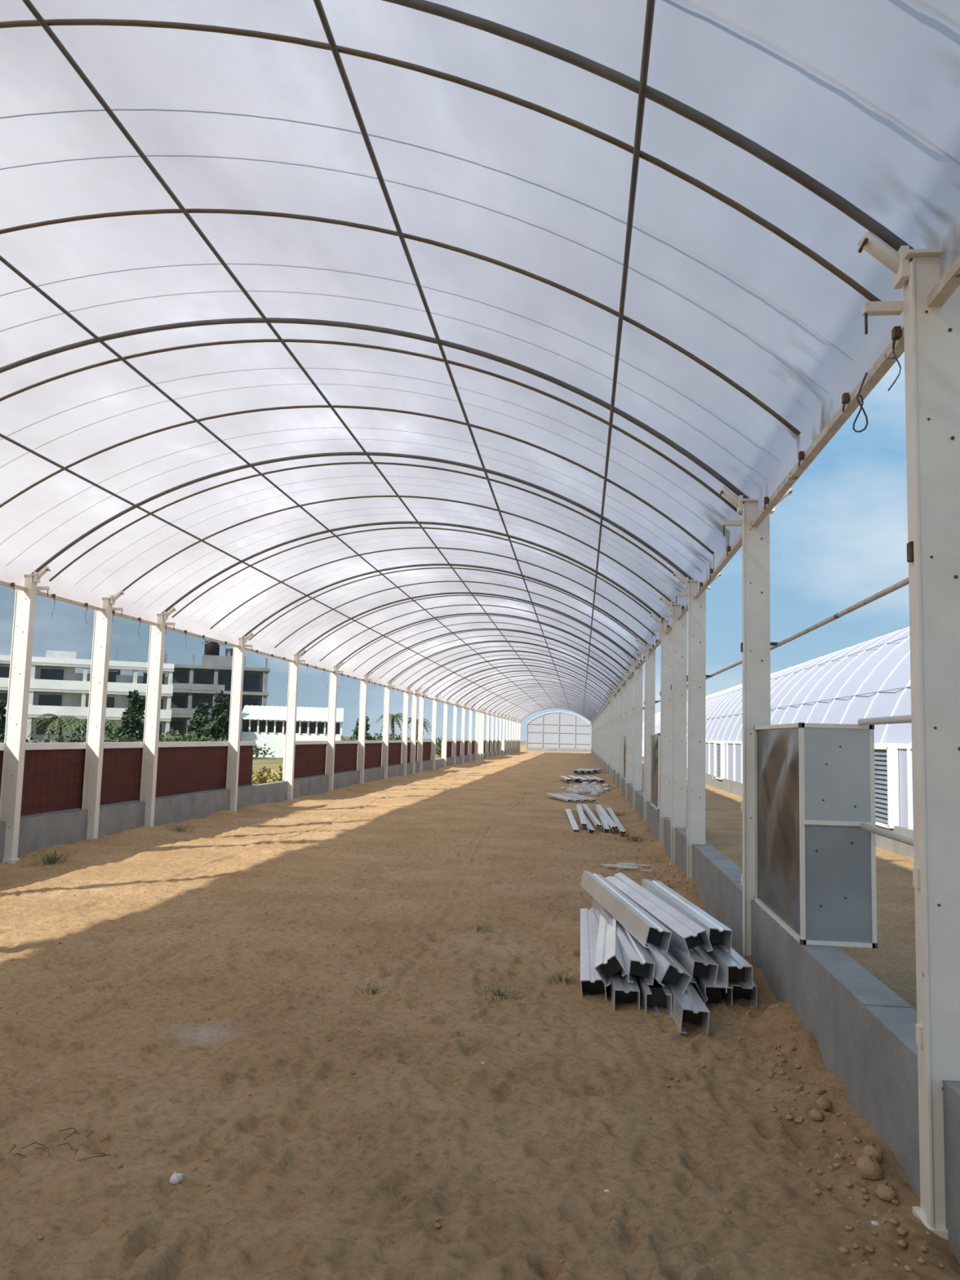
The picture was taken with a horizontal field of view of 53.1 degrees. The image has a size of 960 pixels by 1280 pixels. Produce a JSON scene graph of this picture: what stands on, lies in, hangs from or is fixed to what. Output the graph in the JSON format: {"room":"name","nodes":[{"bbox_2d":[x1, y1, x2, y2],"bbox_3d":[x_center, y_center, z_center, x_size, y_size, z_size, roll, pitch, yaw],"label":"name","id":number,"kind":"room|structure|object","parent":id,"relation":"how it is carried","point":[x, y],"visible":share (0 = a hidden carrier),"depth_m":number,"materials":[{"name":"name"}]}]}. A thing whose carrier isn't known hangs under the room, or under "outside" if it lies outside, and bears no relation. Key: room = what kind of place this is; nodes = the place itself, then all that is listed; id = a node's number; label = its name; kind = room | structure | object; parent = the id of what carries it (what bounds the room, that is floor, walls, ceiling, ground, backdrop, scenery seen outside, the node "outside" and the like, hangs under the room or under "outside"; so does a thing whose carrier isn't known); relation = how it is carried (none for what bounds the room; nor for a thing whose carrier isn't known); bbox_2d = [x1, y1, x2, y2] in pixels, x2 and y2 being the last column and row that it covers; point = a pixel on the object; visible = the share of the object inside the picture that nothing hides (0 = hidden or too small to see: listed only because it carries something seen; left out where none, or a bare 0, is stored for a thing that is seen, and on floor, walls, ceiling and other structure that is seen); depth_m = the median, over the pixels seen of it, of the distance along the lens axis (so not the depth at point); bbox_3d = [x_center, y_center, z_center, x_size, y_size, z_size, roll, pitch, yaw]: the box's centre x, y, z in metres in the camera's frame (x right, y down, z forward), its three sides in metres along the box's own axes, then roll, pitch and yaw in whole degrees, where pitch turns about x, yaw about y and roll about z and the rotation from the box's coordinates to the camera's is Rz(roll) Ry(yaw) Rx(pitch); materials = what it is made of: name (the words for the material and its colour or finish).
{"room":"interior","nodes":[
{"label":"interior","id":0,"kind":"room"},
{"bbox_2d":[0,747,519,862],"bbox_3d":[-2.430,5.673,41.995,0.180,0.760,127.750,1,-6,6],"label":"wall","id":1,"kind":"structure","parent":0,"point":[36,833],"depth_m":15.97,"materials":[{"name":"paint"}]},
{"bbox_2d":[0,742,4,793],"bbox_3d":[-5.844,1.492,9.570,0.070,0.913,3.630,1,-6,6],"label":"screen panel","id":2,"kind":"object","parent":1,"relation":"on","point":[2,744],"visible":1,"depth_m":11.34,"materials":[{"name":"red"}]},
{"bbox_2d":[20,742,143,817],"bbox_3d":[-5.466,1.864,13.182,0.070,0.913,3.630,1,-6,6],"label":"screen panel","id":3,"kind":"object","parent":1,"relation":"on","point":[53,777],"visible":0.84,"depth_m":12.88,"materials":[{"name":"red"}]},
{"bbox_2d":[155,741,228,799],"bbox_3d":[-5.088,2.236,16.793,0.070,0.913,3.630,1,-6,6],"label":"screen panel","id":4,"kind":"object","parent":1,"relation":"on","point":[184,768],"visible":0.9,"depth_m":16.88,"materials":[{"name":"red"}]},
{"bbox_2d":[237,741,255,787],"bbox_3d":[-4.820,2.499,19.351,0.070,0.913,1.500,1,-6,6],"label":"screen panel","id":5,"kind":"object","parent":1,"relation":"on","point":[246,755],"visible":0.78,"depth_m":19.64,"materials":[{"name":"red"}]},
{"bbox_2d":[282,740,327,781],"bbox_3d":[-4.331,2.979,24.015,0.070,0.913,3.630,1,-6,6],"label":"screen panel","id":6,"kind":"object","parent":1,"relation":"on","point":[309,756],"visible":0.83,"depth_m":24.21,"materials":[{"name":"red"}]},
{"bbox_2d":[325,740,358,773],"bbox_3d":[-3.953,3.350,27.627,0.070,0.913,3.630,1,-6,6],"label":"screen panel","id":7,"kind":"object","parent":1,"relation":"on","point":[345,751],"visible":0.84,"depth_m":27.98,"materials":[{"name":"red"}]},
{"bbox_2d":[356,740,382,769],"bbox_3d":[-3.574,3.722,31.238,0.070,0.913,3.630,1,-6,6],"label":"screen panel","id":8,"kind":"object","parent":1,"relation":"on","point":[373,748],"visible":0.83,"depth_m":31.68,"materials":[{"name":"red"}]},
{"bbox_2d":[381,740,402,766],"bbox_3d":[-3.196,4.094,34.849,0.070,0.913,3.630,1,-6,6],"label":"screen panel","id":9,"kind":"object","parent":1,"relation":"on","point":[394,754],"visible":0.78,"depth_m":35.35,"materials":[{"name":"red"}]},
{"bbox_2d":[400,740,417,763],"bbox_3d":[-2.818,4.466,38.461,0.070,0.913,3.630,1,-6,6],"label":"screen panel","id":10,"kind":"object","parent":1,"relation":"on","point":[408,741],"visible":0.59,"depth_m":38.44,"materials":[{"name":"red"}]},
{"bbox_2d":[417,740,431,761],"bbox_3d":[-2.439,4.837,42.072,0.070,0.913,3.630,1,-6,6],"label":"screen panel","id":11,"kind":"object","parent":1,"relation":"on","point":[426,744],"visible":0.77,"depth_m":42.70,"materials":[{"name":"red"}]},
{"bbox_2d":[441,739,452,758],"bbox_3d":[-1.683,5.581,49.294,0.070,0.913,3.630,1,-6,6],"label":"screen panel","id":12,"kind":"object","parent":1,"relation":"on","point":[449,743],"visible":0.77,"depth_m":49.88,"materials":[{"name":"red"}]},
{"bbox_2d":[451,739,461,756],"bbox_3d":[-1.304,5.952,52.906,0.070,0.913,3.630,1,-6,6],"label":"screen panel","id":13,"kind":"object","parent":1,"relation":"on","point":[458,741],"visible":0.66,"depth_m":53.75,"materials":[{"name":"red"}]},
{"bbox_2d":[0,0,914,721],"bbox_3d":[1.722,1.700,41.969,7.888,1.530,127.788,1,-6,6],"label":"roof frame","id":14,"kind":"object","parent":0,"point":[644,91],"depth_m":7.64,"materials":[{"name":"metal"}]},
{"bbox_2d":[0,0,959,722],"bbox_3d":[1.720,1.766,41.962,7.940,1.740,127.750,1,-6,6],"label":"roof","id":15,"kind":"structure","parent":0,"point":[862,97],"depth_m":6.17,"materials":[{"name":"plastic"}]},
{"bbox_2d":[0,736,959,1279],"bbox_3d":[-10.175,20.431,191.001,460.000,0.240,460.000,1,-6,6],"label":"ground","id":16,"kind":"structure","parent":0,"point":[516,1188],"depth_m":4.58,"materials":[{"name":"sand"}]},
{"bbox_2d":[0,697,7,739],"bbox_3d":[-23.334,4.261,46.385,1.809,2.979,1.924,6,-7,-40],"label":"tree","id":17,"kind":"object","parent":16,"relation":"on","point":[2,711],"visible":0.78,"depth_m":46.24,"materials":[{"name":"green plant"}]},
{"bbox_2d":[0,565,50,863],"bbox_3d":[-5.504,0.899,11.456,0.534,3.610,0.190,1,-6,6],"label":"steel column","id":18,"kind":"structure","parent":16,"relation":"on","point":[13,762],"depth_m":11.41,"materials":[{"name":"metal"}]},
{"bbox_2d":[22,850,74,865],"bbox_3d":[-5.034,2.557,11.283,0.676,0.129,0.679,1,-6,6],"label":"grass tuft","id":19,"kind":"object","parent":16,"relation":"on","point":[52,860],"visible":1,"depth_m":11.24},
{"bbox_2d":[27,713,87,742],"bbox_3d":[-23.992,5.389,54.623,3.307,2.368,3.279,1,-6,6],"label":"palm tree","id":20,"kind":"object","parent":16,"relation":"on","point":[64,720],"visible":0.88,"depth_m":54.46,"materials":[{"name":"green plant"}]},
{"bbox_2d":[8,1127,111,1160],"bbox_3d":[-1.560,1.929,3.696,0.390,0.060,0.341,1,-6,6],"label":"dry twigs","id":21,"kind":"object","parent":16,"relation":"on","point":[105,1154],"visible":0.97,"depth_m":3.62,"materials":[{"name":"brown plant"}]},
{"bbox_2d":[44,729,86,742],"bbox_3d":[-19.043,4.991,45.273,2.871,1.537,3.117,1,-6,6],"label":"shrub","id":22,"kind":"object","parent":16,"relation":"on","point":[77,739],"visible":0.21,"depth_m":44.84,"materials":[{"name":"green plant"}]},
{"bbox_2d":[0,647,174,742],"bbox_3d":[-46.990,5.735,105.547,24.200,10.400,12.800,4,-6,-23],"label":"apartment building","id":23,"kind":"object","parent":16,"relation":"on","point":[55,688],"visible":0.62,"depth_m":101.33,"materials":[{"name":"paint"}]},
{"bbox_2d":[59,719,121,737],"bbox_3d":[-21.589,5.431,53.554,3.170,2.202,3.211,1,-6,6],"label":"palm tree","id":24,"kind":"object","parent":16,"relation":"on","point":[84,722],"visible":0.41,"depth_m":53.34,"materials":[{"name":"green plant"}]},
{"bbox_2d":[81,590,124,839],"bbox_3d":[-5.307,1.093,13.335,0.534,3.610,0.190,1,-6,6],"label":"steel column","id":25,"kind":"structure","parent":16,"relation":"on","point":[102,620],"depth_m":13.29,"materials":[{"name":"metal"}]},
{"bbox_2d":[103,729,134,742],"bbox_3d":[-18.495,5.297,48.434,2.732,1.587,2.654,1,-6,6],"label":"shrub","id":26,"kind":"object","parent":16,"relation":"on","point":[111,738],"visible":0.2,"depth_m":48.63,"materials":[{"name":"green plant"}]},
{"bbox_2d":[115,689,145,741],"bbox_3d":[-19.654,4.718,54.437,1.750,3.862,2.311,-2,-7,34],"label":"tree","id":27,"kind":"object","parent":16,"relation":"on","point":[130,720],"visible":0.77,"depth_m":54.17,"materials":[{"name":"green plant"}]},
{"bbox_2d":[139,607,175,826],"bbox_3d":[-5.126,1.271,15.067,0.534,3.610,0.190,1,-6,6],"label":"steel column","id":28,"kind":"structure","parent":16,"relation":"on","point":[157,635],"depth_m":15.02,"materials":[{"name":"metal"}]},
{"bbox_2d":[126,728,200,742],"bbox_3d":[-15.053,5.051,45.872,2.989,1.742,3.167,1,-6,6],"label":"shrub","id":29,"kind":"object","parent":16,"relation":"on","point":[176,738],"visible":0.33,"depth_m":45.64,"materials":[{"name":"green plant"}]},
{"bbox_2d":[168,1171,183,1184],"bbox_3d":[-1.074,1.905,3.401,0.043,0.047,0.046,1,-6,6],"label":"pebble","id":30,"kind":"object","parent":16,"relation":"on","point":[176,1177],"visible":1,"depth_m":3.39,"materials":[{"name":"stone"}]},
{"bbox_2d":[160,729,215,742],"bbox_3d":[-14.771,5.421,48.945,3.679,1.681,2.684,1,-6,6],"label":"shrub","id":31,"kind":"object","parent":16,"relation":"on","point":[197,732],"visible":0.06,"depth_m":49.32,"materials":[{"name":"green plant"}]},
{"bbox_2d":[185,699,215,740],"bbox_3d":[-18.222,5.715,62.985,2.762,3.656,2.026,-3,-7,39],"label":"tree","id":32,"kind":"object","parent":16,"relation":"on","point":[201,716],"visible":0.61,"depth_m":62.90,"materials":[{"name":"green plant"}]},
{"bbox_2d":[200,689,230,741],"bbox_3d":[-15.624,5.041,57.914,2.676,4.120,2.287,1,-6,6],"label":"tree","id":33,"kind":"object","parent":16,"relation":"on","point":[220,710],"visible":0.76,"depth_m":57.54,"materials":[{"name":"green plant"}]},
{"bbox_2d":[162,640,270,741],"bbox_3d":[-35.406,6.924,128.581,13.456,13.224,12.296,3,-6,-15],"label":"building","id":34,"kind":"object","parent":16,"relation":"on","point":[192,683],"visible":0.62,"depth_m":124.64,"materials":[{"name":"concrete"}]},
{"bbox_2d":[226,632,253,812],"bbox_3d":[-4.747,1.643,18.678,0.534,3.610,0.190,1,-6,6],"label":"steel column","id":35,"kind":"structure","parent":16,"relation":"on","point":[238,654],"depth_m":18.63,"materials":[{"name":"metal"}]},
{"bbox_2d":[253,743,275,757],"bbox_3d":[-13.452,6.280,54.813,3.297,1.223,2.648,1,-6,6],"label":"shrub","id":36,"kind":"object","parent":16,"relation":"on","point":[256,749],"visible":0.18,"depth_m":54.92,"materials":[{"name":"green plant"}]},
{"bbox_2d":[251,768,278,784],"bbox_3d":[-6.506,4.115,28.738,1.094,0.632,1.045,1,-6,6],"label":"shrub","id":37,"kind":"object","parent":16,"relation":"on","point":[261,776],"visible":0.66,"depth_m":28.51,"materials":[{"name":"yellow plant"}]},
{"bbox_2d":[265,767,282,782],"bbox_3d":[-5.824,4.060,28.144,0.858,0.654,0.939,5,-7,-33],"label":"shrub","id":38,"kind":"object","parent":16,"relation":"on","point":[279,778],"visible":0.31,"depth_m":28.17,"materials":[{"name":"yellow plant"}]},
{"bbox_2d":[240,705,343,757],"bbox_3d":[-11.831,5.813,60.989,6.200,3.180,5.400,2,-6,-8],"label":"building","id":39,"kind":"structure","parent":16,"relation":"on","point":[271,732],"depth_m":58.82,"materials":[{"name":"paint"}]},
{"bbox_2d":[284,649,306,799],"bbox_3d":[-4.369,2.014,22.289,0.534,3.610,0.190,1,-6,6],"label":"steel column","id":40,"kind":"structure","parent":16,"relation":"on","point":[293,667],"depth_m":22.24,"materials":[{"name":"metal"}]},
{"bbox_2d":[325,662,344,790],"bbox_3d":[-3.991,2.386,25.901,0.534,3.610,0.190,1,-6,6],"label":"steel column","id":41,"kind":"structure","parent":16,"relation":"on","point":[330,760],"depth_m":25.85,"materials":[{"name":"metal"}]},
{"bbox_2d":[348,714,376,740],"bbox_3d":[-10.621,8.335,86.701,2.517,3.565,2.486,1,-6,6],"label":"tree","id":42,"kind":"object","parent":16,"relation":"on","point":[356,730],"visible":0.23,"depth_m":86.90,"materials":[{"name":"green plant"}]},
{"bbox_2d":[356,671,373,783],"bbox_3d":[-3.612,2.758,29.512,0.534,3.610,0.190,1,-6,6],"label":"steel column","id":43,"kind":"structure","parent":16,"relation":"on","point":[363,685],"depth_m":29.46,"materials":[{"name":"metal"}]},
{"bbox_2d":[348,729,394,740],"bbox_3d":[-8.672,8.097,76.009,4.248,2.017,2.987,1,-6,6],"label":"shrub","id":44,"kind":"object","parent":16,"relation":"on","point":[378,736],"visible":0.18,"depth_m":76.02,"materials":[{"name":"green plant"}]},
{"bbox_2d":[381,678,395,779],"bbox_3d":[-3.234,3.129,33.123,0.534,3.610,0.190,1,-6,6],"label":"steel column","id":45,"kind":"structure","parent":16,"relation":"on","point":[387,690],"depth_m":33.07,"materials":[{"name":"metal"}]},
{"bbox_2d":[375,713,410,735],"bbox_3d":[-8.064,8.611,89.242,3.265,3.669,3.180,1,-6,6],"label":"palm tree","id":46,"kind":"object","parent":16,"relation":"on","point":[393,717],"visible":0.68,"depth_m":89.14,"materials":[{"name":"green plant"}]},
{"bbox_2d":[400,684,413,776],"bbox_3d":[-2.856,3.501,36.734,0.534,3.610,0.190,1,-6,6],"label":"steel column","id":47,"kind":"structure","parent":16,"relation":"on","point":[406,695],"depth_m":36.68,"materials":[{"name":"metal"}]},
{"bbox_2d":[409,687,422,774],"bbox_3d":[-2.659,3.695,38.614,0.534,3.610,0.190,1,-6,6],"label":"steel column","id":48,"kind":"structure","parent":16,"relation":"on","point":[414,707],"depth_m":38.56,"materials":[{"name":"metal"}]},
{"bbox_2d":[401,717,431,739],"bbox_3d":[-6.324,9.492,96.296,3.219,3.415,3.269,1,-6,6],"label":"palm tree","id":49,"kind":"object","parent":16,"relation":"on","point":[410,718],"visible":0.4,"depth_m":96.22,"materials":[{"name":"green plant"}]},
{"bbox_2d":[417,689,428,772],"bbox_3d":[-2.477,3.873,40.346,0.534,3.610,0.190,1,-6,6],"label":"steel column","id":50,"kind":"structure","parent":16,"relation":"on","point":[420,731],"depth_m":40.29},
{"bbox_2d":[431,693,440,769],"bbox_3d":[-2.099,4.245,43.957,0.534,3.610,0.190,1,-6,6],"label":"steel column","id":51,"kind":"structure","parent":16,"relation":"on","point":[434,702],"depth_m":43.90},
{"bbox_2d":[430,737,441,757],"bbox_3d":[-2.857,7.780,69.223,2.789,1.616,2.601,6,-8,-41],"label":"shrub","id":52,"kind":"object","parent":16,"relation":"on","point":[438,748],"visible":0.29,"depth_m":68.76,"materials":[{"name":"green plant"}]},
{"bbox_2d":[442,697,451,766],"bbox_3d":[-1.721,4.616,47.568,0.534,3.610,0.190,1,-6,6],"label":"steel column","id":53,"kind":"structure","parent":16,"relation":"on","point":[446,704],"depth_m":47.53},
{"bbox_2d":[452,699,460,764],"bbox_3d":[-1.342,4.988,51.179,0.534,3.610,0.190,1,-6,6],"label":"steel column","id":54,"kind":"structure","parent":16,"relation":"on","point":[455,711],"depth_m":51.13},
{"bbox_2d":[460,702,468,764],"bbox_3d":[-0.964,5.359,54.791,0.534,3.610,0.190,1,-6,6],"label":"steel column","id":55,"kind":"structure","parent":16,"relation":"on","point":[463,717],"depth_m":54.74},
{"bbox_2d":[467,704,475,761],"bbox_3d":[-0.586,5.731,58.402,0.534,3.610,0.190,1,-6,6],"label":"steel column","id":56,"kind":"structure","parent":16,"relation":"on","point":[470,719],"depth_m":58.34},
{"bbox_2d":[474,706,481,760],"bbox_3d":[-0.207,6.103,62.013,0.534,3.610,0.190,1,-6,6],"label":"steel column","id":57,"kind":"structure","parent":16,"relation":"on","point":[478,710],"depth_m":61.96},
{"bbox_2d":[477,707,484,759],"bbox_3d":[-0.010,6.296,63.893,0.534,3.610,0.190,1,-6,6],"label":"steel column","id":58,"kind":"structure","parent":16,"relation":"on","point":[481,711],"depth_m":63.86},
{"bbox_2d":[480,708,487,759],"bbox_3d":[0.171,6.475,65.624,0.534,3.610,0.190,1,-6,6],"label":"steel column","id":59,"kind":"structure","parent":16,"relation":"on","point":[482,713],"depth_m":65.57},
{"bbox_2d":[485,710,492,758],"bbox_3d":[0.549,6.846,69.236,0.534,3.610,0.190,1,-6,6],"label":"steel column","id":60,"kind":"structure","parent":16,"relation":"on","point":[487,715],"depth_m":69.17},
{"bbox_2d":[490,711,496,756],"bbox_3d":[0.928,7.218,72.847,0.534,3.610,0.190,1,-6,6],"label":"steel column","id":61,"kind":"structure","parent":16,"relation":"on","point":[492,717],"depth_m":72.81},
{"bbox_2d":[494,712,500,755],"bbox_3d":[1.306,7.590,76.458,0.534,3.610,0.190,1,-6,6],"label":"steel column","id":62,"kind":"structure","parent":16,"relation":"on","point":[496,717],"depth_m":76.41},
{"bbox_2d":[477,984,524,1002],"bbox_3d":[0.136,2.135,5.795,0.314,0.042,0.319,1,-6,6],"label":"grass tuft","id":63,"kind":"object","parent":16,"relation":"on","point":[498,992],"visible":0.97,"depth_m":5.83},
{"bbox_2d":[498,714,503,755],"bbox_3d":[1.684,7.961,80.069,0.534,3.610,0.190,1,-6,6],"label":"steel column","id":64,"kind":"structure","parent":16,"relation":"on","point":[501,717],"depth_m":80.02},
{"bbox_2d":[502,715,506,755],"bbox_3d":[2.063,8.333,83.681,0.534,3.610,0.190,1,-6,6],"label":"steel column","id":65,"kind":"structure","parent":16,"relation":"on","point":[504,717],"depth_m":83.62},
{"bbox_2d":[505,715,510,754],"bbox_3d":[2.441,8.705,87.292,0.534,3.610,0.190,1,-6,6],"label":"steel column","id":66,"kind":"structure","parent":16,"relation":"on","point":[508,718],"depth_m":87.22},
{"bbox_2d":[508,717,512,753],"bbox_3d":[2.819,9.076,90.903,0.534,3.610,0.190,1,-6,6],"label":"steel column","id":67,"kind":"structure","parent":16,"relation":"on","point":[509,723],"depth_m":90.85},
{"bbox_2d":[526,711,591,751],"bbox_3d":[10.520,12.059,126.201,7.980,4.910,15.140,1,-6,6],"label":"end wall","id":68,"kind":"structure","parent":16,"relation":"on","point":[562,731],"depth_m":118.81,"materials":[{"name":"white paint"}]},
{"bbox_2d":[545,971,577,984],"bbox_3d":[0.536,2.210,6.275,0.239,0.042,0.259,1,-6,6],"label":"grass tuft","id":69,"kind":"object","parent":16,"relation":"on","point":[560,978],"visible":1,"depth_m":6.28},
{"bbox_2d":[546,793,595,801],"bbox_3d":[2.383,4.147,25.370,0.795,0.050,2.796,2,-6,-8],"label":"strips","id":70,"kind":"object","parent":16,"relation":"on","point":[570,797],"visible":1,"depth_m":24.98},
{"bbox_2d":[560,775,604,782],"bbox_3d":[3.862,5.316,36.901,1.421,0.080,3.758,1,-6,0],"label":"strips","id":71,"kind":"object","parent":16,"relation":"on","point":[569,778],"visible":0.98,"depth_m":36.04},
{"bbox_2d":[560,781,610,795],"bbox_3d":[3.366,4.710,30.454,1.642,0.246,6.528,1,-6,6],"label":"rubble heap","id":72,"kind":"object","parent":16,"relation":"on","point":[593,788],"visible":0.96,"depth_m":29.99,"materials":[{"name":"stone"}]},
{"bbox_2d":[573,768,602,773],"bbox_3d":[5.186,6.230,45.881,0.948,0.120,4.560,0,-6,12],"label":"strips","id":73,"kind":"object","parent":16,"relation":"on","point":[578,771],"visible":1,"depth_m":44.58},
{"bbox_2d":[565,803,626,834],"bbox_3d":[2.212,3.497,19.081,1.090,0.116,5.864,1,-6,6],"label":"strips","id":74,"kind":"object","parent":16,"relation":"on","point":[612,821],"visible":0.98,"depth_m":18.08,"materials":[{"name":"metal"}]},
{"bbox_2d":[596,709,600,764],"bbox_3d":[7.687,6.224,61.174,0.534,3.610,0.190,1,-6,6],"label":"steel column","id":75,"kind":"structure","parent":16,"relation":"on","point":[599,711],"depth_m":61.16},
{"bbox_2d":[599,705,603,767],"bbox_3d":[6.931,5.481,53.951,0.534,3.610,0.190,1,-6,6],"label":"steel column","id":76,"kind":"structure","parent":16,"relation":"on","point":[599,705],"depth_m":53.91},
{"bbox_2d":[600,702,605,768],"bbox_3d":[6.552,5.109,50.340,0.534,3.610,0.190,1,-6,6],"label":"steel column","id":77,"kind":"structure","parent":16,"relation":"on","point":[603,757],"depth_m":50.30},
{"bbox_2d":[602,700,607,771],"bbox_3d":[6.174,4.737,46.729,0.534,3.610,0.190,1,-6,6],"label":"steel column","id":78,"kind":"structure","parent":16,"relation":"on","point":[606,710],"depth_m":46.70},
{"bbox_2d":[604,697,609,774],"bbox_3d":[5.796,4.366,43.117,0.534,3.610,0.190,1,-6,6],"label":"steel column","id":79,"kind":"structure","parent":16,"relation":"on","point":[608,705],"depth_m":43.07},
{"bbox_2d":[605,693,611,777],"bbox_3d":[5.417,3.994,39.506,0.534,3.610,0.190,1,-6,6],"label":"steel column","id":80,"kind":"structure","parent":16,"relation":"on","point":[606,694],"depth_m":39.44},
{"bbox_2d":[607,691,613,777],"bbox_3d":[5.236,3.816,37.775,0.534,3.610,0.190,1,-6,6],"label":"steel column","id":81,"kind":"structure","parent":16,"relation":"on","point":[608,692],"depth_m":37.73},
{"bbox_2d":[608,688,616,781],"bbox_3d":[5.039,3.622,35.895,0.534,3.610,0.190,1,-6,6],"label":"steel column","id":82,"kind":"structure","parent":16,"relation":"on","point":[614,706],"depth_m":35.86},
{"bbox_2d":[611,683,620,785],"bbox_3d":[4.661,3.251,32.283,0.534,3.610,0.190,1,-6,6],"label":"steel column","id":83,"kind":"structure","parent":16,"relation":"on","point":[618,695],"depth_m":32.24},
{"bbox_2d":[615,675,626,791],"bbox_3d":[4.282,2.879,28.672,0.534,3.610,0.190,1,-6,6],"label":"steel column","id":84,"kind":"structure","parent":16,"relation":"on","point":[623,697],"depth_m":28.65,"materials":[{"name":"metal"}]},
{"bbox_2d":[620,666,634,800],"bbox_3d":[3.904,2.507,25.061,0.534,3.610,0.190,1,-6,6],"label":"steel column","id":85,"kind":"structure","parent":16,"relation":"on","point":[629,687],"depth_m":25.01,"materials":[{"name":"metal"}]},
{"bbox_2d":[600,862,658,871],"bbox_3d":[1.893,2.874,12.187,0.721,0.070,0.490,1,-6,6],"label":"scraps","id":86,"kind":"object","parent":16,"relation":"on","point":[622,865],"visible":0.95,"depth_m":12.07,"materials":[{"name":"metal"}]},
{"bbox_2d":[626,655,644,810],"bbox_3d":[3.526,2.135,21.450,0.534,3.610,0.190,1,-6,6],"label":"steel column","id":87,"kind":"structure","parent":16,"relation":"on","point":[637,703],"depth_m":21.40,"materials":[{"name":"metal"}]},
{"bbox_2d":[635,638,661,822],"bbox_3d":[3.147,1.764,17.838,0.534,3.610,0.190,1,-6,6],"label":"steel column","id":88,"kind":"structure","parent":16,"relation":"on","point":[650,665],"depth_m":17.82,"materials":[{"name":"metal"}]},
{"bbox_2d":[649,613,671,848],"bbox_3d":[2.769,1.392,14.227,0.534,3.610,0.190,1,-6,6],"label":"steel column","id":89,"kind":"structure","parent":16,"relation":"on","point":[665,693],"depth_m":14.18,"materials":[{"name":"metal"}]},
{"bbox_2d":[659,595,688,865],"bbox_3d":[2.587,1.214,12.496,0.534,3.610,0.190,1,-6,6],"label":"steel column","id":90,"kind":"structure","parent":16,"relation":"on","point":[679,627],"depth_m":12.44,"materials":[{"name":"metal"}]},
{"bbox_2d":[672,570,721,879],"bbox_3d":[2.391,1.020,10.616,0.534,3.610,0.190,1,-6,6],"label":"steel column","id":91,"kind":"structure","parent":16,"relation":"on","point":[696,677],"depth_m":10.57,"materials":[{"name":"metal"}]},
{"bbox_2d":[600,254,959,715],"bbox_3d":[5.592,2.844,41.446,0.107,0.386,127.750,1,-6,6],"label":"beam","id":92,"kind":"structure","parent":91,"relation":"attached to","point":[949,282],"depth_m":4.72,"materials":[{"name":"metal"}]},
{"bbox_2d":[852,372,868,432],"bbox_3d":[1.636,-1.020,4.128,0.057,0.265,0.097,1,-6,6],"label":"wire loop","id":93,"kind":"object","parent":92,"relation":"attached to","point":[866,373],"visible":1,"depth_m":4.14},
{"bbox_2d":[719,486,792,956],"bbox_3d":[2.012,0.649,7.005,0.534,3.610,0.190,1,-6,6],"label":"steel column","id":94,"kind":"structure","parent":16,"relation":"on","point":[755,646],"depth_m":7.00,"materials":[{"name":"metal"}]},
{"bbox_2d":[642,626,914,858],"bbox_3d":[13.907,4.516,47.589,8.270,4.821,86.030,1,-6,6],"label":"greenhouse","id":95,"kind":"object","parent":16,"relation":"on","point":[871,678],"visible":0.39,"depth_m":20.27,"materials":[{"name":"paint"}]},
{"bbox_2d":[857,231,959,1240],"bbox_3d":[1.634,0.277,3.393,0.534,3.610,0.190,1,-6,6],"label":"steel column","id":96,"kind":"structure","parent":16,"relation":"on","point":[931,333],"depth_m":3.36,"materials":[{"name":"metal"}]},
{"bbox_2d":[857,715,913,846],"bbox_3d":[1.784,0.488,2.846,0.240,0.628,5.100,1,-6,6],"label":"guard rail","id":97,"kind":"object","parent":96,"relation":"attached to","point":[890,834],"visible":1,"depth_m":4.87,"materials":[{"name":"metal"}]},
{"bbox_2d":[597,755,959,1265],"bbox_3d":[5.614,5.775,41.142,0.200,0.803,127.750,1,-6,6],"label":"wall","id":98,"kind":"structure","parent":0,"point":[864,1033],"depth_m":4.44,"materials":[{"name":"paint"}]},
{"bbox_2d":[623,735,633,781],"bbox_3d":[4.227,3.281,26.761,0.421,1.223,1.530,1,-6,6],"label":"air vent","id":99,"kind":"object","parent":98,"relation":"in","point":[624,736],"visible":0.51,"depth_m":26.95,"materials":[{"name":"metal"}]},
{"bbox_2d":[650,733,660,810],"bbox_3d":[3.104,2.177,16.026,0.418,1.223,1.630,1,-6,6],"label":"air vent","id":100,"kind":"object","parent":98,"relation":"in","point":[655,738],"visible":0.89,"depth_m":15.98,"materials":[{"name":"metal"}]},
{"bbox_2d":[753,722,877,948],"bbox_3d":[2.064,1.152,6.067,0.412,1.223,1.460,1,-6,6],"label":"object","id":101,"kind":"object","parent":98,"relation":"in","point":[815,865],"visible":0.99,"depth_m":5.38,"materials":[{"name":"paint"}]},
{"bbox_3d":[-8.909,-2.446,-21.046,0.534,3.610,0.190,1,-6,6],"label":"steel column","id":102,"kind":"structure","parent":0,"visible":0},
{"bbox_2d":[0,580,518,722],"bbox_3d":[-2.206,2.724,42.275,0.107,0.387,127.750,1,-6,6],"label":"rail","id":103,"kind":"object","parent":102,"relation":"attached to","point":[12,585],"visible":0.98,"depth_m":15.81,"materials":[{"name":"metal"}]},
{"bbox_3d":[1.256,-0.095,-0.218,0.534,3.610,0.190,1,-6,6],"label":"steel column","id":104,"kind":"structure","parent":0,"visible":0},
{"bbox_2d":[642,577,908,710],"bbox_3d":[4.155,2.000,26.201,0.103,0.038,67.935,1,-6,6],"label":"pipe","id":105,"kind":"object","parent":104,"relation":"attached to","point":[904,582],"visible":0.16,"depth_m":5.44,"materials":[{"name":"metal"}]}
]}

